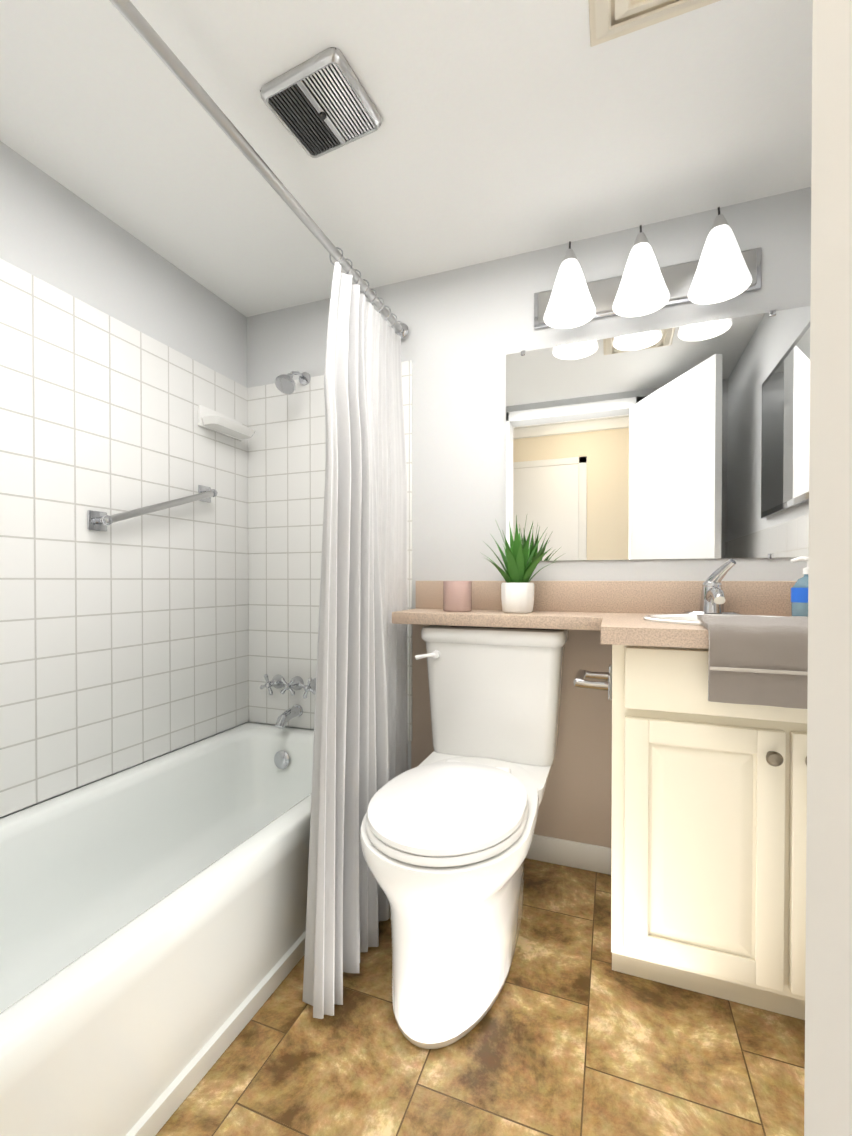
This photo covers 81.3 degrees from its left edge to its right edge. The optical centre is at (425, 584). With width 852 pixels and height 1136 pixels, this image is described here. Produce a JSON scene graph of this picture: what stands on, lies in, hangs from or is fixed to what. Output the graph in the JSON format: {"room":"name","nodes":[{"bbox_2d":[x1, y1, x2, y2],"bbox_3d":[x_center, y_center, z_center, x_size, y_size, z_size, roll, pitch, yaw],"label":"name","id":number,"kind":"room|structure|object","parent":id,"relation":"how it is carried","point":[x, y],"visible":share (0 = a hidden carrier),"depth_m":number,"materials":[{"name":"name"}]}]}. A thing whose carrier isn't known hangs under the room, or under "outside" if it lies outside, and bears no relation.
{"room":"bathroom","nodes":[
{"label":"bathroom","id":0,"kind":"room"},
{"bbox_2d":[0,141,247,818],"bbox_3d":[-1.132,-0.098,1.439,0.120,2.134,1.643,0,1,21],"label":"wall","id":1,"kind":"structure","parent":0,"point":[55,233],"depth_m":1.58,"materials":[{"name":"grey paint"}]},
{"bbox_2d":[0,258,248,816],"bbox_3d":[-1.048,-0.123,1.471,0.014,1.457,1.523,0,1,21],"label":"wall tile","id":2,"kind":"structure","parent":1,"relation":"attached to","point":[124,644],"depth_m":1.56,"materials":[{"name":"white tile"}]},
{"bbox_2d":[87,485,217,530],"bbox_3d":[-0.912,-0.276,1.721,0.061,0.213,0.490,0,1,21],"label":"grab bar","id":3,"kind":"object","parent":2,"relation":"attached to","point":[98,521],"visible":1,"depth_m":1.61,"materials":[{"name":"silver metal"}]},
{"bbox_2d":[198,405,254,440],"bbox_3d":[-0.791,-0.652,1.995,0.092,0.080,0.235,0,1,21],"label":"soap dish","id":4,"kind":"object","parent":2,"relation":"attached to","point":[213,420],"visible":1,"depth_m":1.95,"materials":[{"name":"white ceramic"}]},
{"bbox_2d":[0,0,812,316],"bbox_3d":[-0.065,-1.212,1.089,2.355,0.100,1.763,0,1,21],"label":"ceiling","id":5,"kind":"structure","parent":0,"point":[508,128],"depth_m":1.26,"materials":[{"name":"white paint"}]},
{"bbox_2d":[260,47,381,157],"bbox_3d":[-0.250,-1.149,1.206,0.228,0.026,0.204,0,1,26],"label":"ceiling vent","id":6,"kind":"object","parent":5,"relation":"in","point":[319,104],"visible":1,"depth_m":1.18,"materials":[{"name":"silver"}]},
{"bbox_2d":[588,0,719,46],"bbox_3d":[0.444,-1.137,0.869,0.310,0.044,0.310,0,1,21],"label":"attic hatch","id":7,"kind":"object","parent":5,"relation":"in","point":[610,19],"visible":1,"depth_m":1.00,"materials":[{"name":"beige wood"}]},
{"bbox_2d":[443,581,471,611],"bbox_3d":[0.108,0.038,1.710,0.098,0.103,0.098,0,1,21],"label":"candle jar","id":8,"kind":"object","parent":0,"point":[457,596],"visible":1,"depth_m":1.67,"materials":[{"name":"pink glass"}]},
{"bbox_2d":[155,858,804,1135],"bbox_3d":[-0.065,1.022,1.111,2.355,0.100,1.763,0,1,21],"label":"floor","id":9,"kind":"structure","parent":0,"point":[572,1033],"depth_m":1.02,"materials":[{"name":"tile"}]},
{"bbox_2d":[0,722,313,1135],"bbox_3d":[-0.699,0.788,1.348,0.748,0.360,1.510,0,1,21],"label":"bathtub","id":10,"kind":"object","parent":9,"relation":"on","point":[153,913],"visible":0.79,"depth_m":1.17,"materials":[{"name":"white ceramic"}]},
{"bbox_2d":[360,625,568,1048],"bbox_3d":[0.117,0.555,1.388,0.480,0.824,0.854,0,1,21],"label":"toilet","id":11,"kind":"object","parent":9,"relation":"on","point":[448,826],"visible":0.98,"depth_m":1.15,"materials":[{"name":"white ceramic"}]},
{"bbox_2d":[604,637,806,1019],"bbox_3d":[0.804,0.553,1.290,0.602,0.834,0.558,0,1,21],"label":"bathroom vanity","id":12,"kind":"object","parent":9,"relation":"on","point":[708,847],"depth_m":1.10,"materials":[{"name":"beige paint"}]},
{"bbox_2d":[573,664,611,699],"bbox_3d":[0.490,0.279,1.454,0.102,0.068,0.194,0,1,21],"label":"toilet paper holder","id":13,"kind":"object","parent":12,"relation":"attached to","point":[579,681],"visible":1,"depth_m":1.39,"materials":[{"name":"silver metal"}]},
{"bbox_2d":[600,613,708,643],"bbox_3d":[0.794,0.116,1.293,0.627,0.040,0.551,0,1,21],"label":"countertop","id":14,"kind":"structure","parent":12,"relation":"on","point":[629,625],"depth_m":1.13,"materials":[{"name":"beige stone"}]},
{"bbox_2d":[682,559,741,614],"bbox_3d":[0.837,0.009,1.438,0.156,0.168,0.158,0,1,21],"label":"faucet","id":15,"kind":"object","parent":14,"relation":"on","point":[712,600],"visible":0.92,"depth_m":1.45,"materials":[{"name":"silver metal"}]},
{"bbox_2d":[636,609,790,624],"bbox_3d":[0.798,0.167,1.272,0.444,0.162,0.326,0,1,21],"label":"sink","id":16,"kind":"object","parent":14,"relation":"in","point":[649,616],"depth_m":1.42,"materials":[{"name":"white ceramic"}]},
{"bbox_2d":[697,614,807,708],"bbox_3d":[0.731,0.160,1.088,0.220,0.176,0.172,0,1,21],"label":"towel","id":17,"kind":"object","parent":14,"relation":"on","point":[757,660],"visible":0.81,"depth_m":1.02,"materials":[{"name":"beige fabric"}]},
{"bbox_2d":[790,556,808,616],"bbox_3d":[1.034,0.008,1.342,0.084,0.171,0.050,0,1,21],"label":"soap bottle","id":18,"kind":"object","parent":14,"relation":"on","point":[799,597],"visible":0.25,"depth_m":1.34,"materials":[{"name":"blue plastic"}]},
{"bbox_2d":[481,516,556,612],"bbox_3d":[0.299,-0.072,1.628,0.260,0.326,0.246,0,1,21],"label":"potted plant","id":19,"kind":"object","parent":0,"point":[517,591],"visible":1,"depth_m":1.60,"materials":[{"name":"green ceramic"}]},
{"bbox_2d":[247,187,810,769],"bbox_3d":[0.225,-0.102,1.869,2.355,2.134,0.120,0,1,21],"label":"wall","id":20,"kind":"structure","parent":0,"point":[471,327],"depth_m":1.80,"materials":[{"name":"grey paint"}]},
{"bbox_2d":[109,0,408,338],"bbox_3d":[-0.357,-0.964,1.202,0.060,0.060,1.494,0,1,21],"label":"curtain rod","id":21,"kind":"object","parent":20,"relation":"attached to","point":[131,14],"visible":0.85,"depth_m":1.05,"materials":[{"name":"silver metal"}]},
{"bbox_2d":[329,247,348,265],"bbox_3d":[-0.263,-0.962,1.453,0.046,0.050,0.012,0,1,21],"label":"curtain ring","id":22,"kind":"object","parent":21,"relation":"hanging from","point":[336,247],"depth_m":1.45,"materials":[{"name":"silver metal"}]},
{"bbox_2d":[341,259,357,273],"bbox_3d":[-0.243,-0.963,1.505,0.046,0.050,0.012,0,1,21],"label":"curtain ring","id":23,"kind":"object","parent":21,"relation":"hanging from","point":[349,259],"depth_m":1.50,"materials":[{"name":"silver metal"}]},
{"bbox_2d":[302,262,407,1018],"bbox_3d":[-0.162,0.013,1.490,0.212,1.899,0.822,0,1,21],"label":"shower curtain","id":24,"kind":"object","parent":23,"relation":"hanging from","point":[360,750],"visible":0.92,"depth_m":1.37,"materials":[{"name":"fabric"}]},
{"bbox_2d":[366,290,381,304],"bbox_3d":[-0.185,-0.964,1.659,0.046,0.050,0.012,0,1,21],"label":"curtain ring","id":25,"kind":"object","parent":21,"relation":"hanging from","point":[374,290],"depth_m":1.65,"materials":[{"name":"silver metal"}]},
{"bbox_2d":[248,360,411,740],"bbox_3d":[-0.414,-0.129,2.038,0.771,1.457,0.014,0,1,21],"label":"wall tile","id":26,"kind":"structure","parent":20,"relation":"attached to","point":[286,464],"depth_m":2.09,"materials":[{"name":"white tile"}]},
{"bbox_2d":[260,674,276,694],"bbox_3d":[-0.642,0.413,2.076,0.085,0.086,0.085,0,1,21],"label":"shower valve","id":27,"kind":"object","parent":26,"relation":"attached to","point":[268,684],"depth_m":2.05,"materials":[{"name":"silver metal"}]},
{"bbox_2d":[275,675,292,694],"bbox_3d":[-0.553,0.413,2.042,0.068,0.069,0.085,0,1,21],"label":"shower valve","id":28,"kind":"object","parent":26,"relation":"attached to","point":[280,681],"depth_m":2.02,"materials":[{"name":"silver metal"}]},
{"bbox_2d":[275,704,302,728],"bbox_3d":[-0.562,0.538,2.019,0.052,0.072,0.138,0,1,21],"label":"spout","id":29,"kind":"object","parent":26,"relation":"attached to","point":[296,711],"depth_m":2.00,"materials":[{"name":"silver metal"}]},
{"bbox_2d":[275,371,310,393],"bbox_3d":[-0.530,-0.815,1.977,0.080,0.127,0.169,0,1,21],"label":"shower head","id":30,"kind":"object","parent":26,"relation":"attached to","point":[284,383],"visible":1,"depth_m":1.94},
{"bbox_2d":[292,676,315,698],"bbox_3d":[-0.464,0.413,2.009,0.085,0.086,0.085,0,1,21],"label":"shower valve","id":31,"kind":"object","parent":26,"relation":"attached to","point":[294,683],"depth_m":2.00,"materials":[{"name":"silver metal"}]},
{"bbox_2d":[411,624,611,847],"bbox_3d":[0.285,0.548,1.787,0.730,0.835,0.003,0,1,21],"label":"wall","id":32,"kind":"structure","parent":20,"relation":"attached to","point":[575,805],"depth_m":1.70,"materials":[{"name":"paint"}]},
{"bbox_2d":[526,834,610,874],"bbox_3d":[0.280,0.921,1.784,0.724,0.088,0.012,0,1,21],"label":"baseboard","id":33,"kind":"structure","parent":32,"relation":"attached to","point":[584,856],"depth_m":1.70,"materials":[{"name":"white wood"}]},
{"bbox_2d":[416,581,796,612],"bbox_3d":[0.572,0.039,1.660,1.302,0.106,0.020,0,1,21],"label":"backsplash","id":34,"kind":"structure","parent":20,"relation":"attached to","point":[549,596],"depth_m":1.62,"materials":[{"name":"beige stone"}]},
{"bbox_2d":[534,207,761,328],"bbox_3d":[0.658,-0.970,1.520,0.675,0.242,0.210,0,1,21],"label":"sconce","id":35,"kind":"object","parent":20,"relation":"attached to","point":[724,268],"visible":1,"depth_m":1.50,"materials":[{"name":"white glass"}]},
{"bbox_2d":[506,306,809,560],"bbox_3d":[0.708,-0.450,1.613,0.903,0.743,0.008,0,1,21],"label":"mirror","id":36,"kind":"object","parent":20,"relation":"attached to","point":[687,442],"visible":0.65,"depth_m":1.59,"materials":[{"name":"clear glass"}]},
{"bbox_3d":[-0.180,-0.065,0.266,0.890,2.090,0.150,0,1,21],"label":"door frame","id":37,"kind":"structure","parent":0,"visible":0},
{"bbox_2d":[804,0,851,1135],"bbox_3d":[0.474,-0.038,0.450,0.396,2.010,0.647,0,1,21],"label":"door","id":38,"kind":"structure","parent":37,"relation":"attached to","point":[828,1044],"depth_m":0.23,"materials":[{"name":"white"}]}
]}

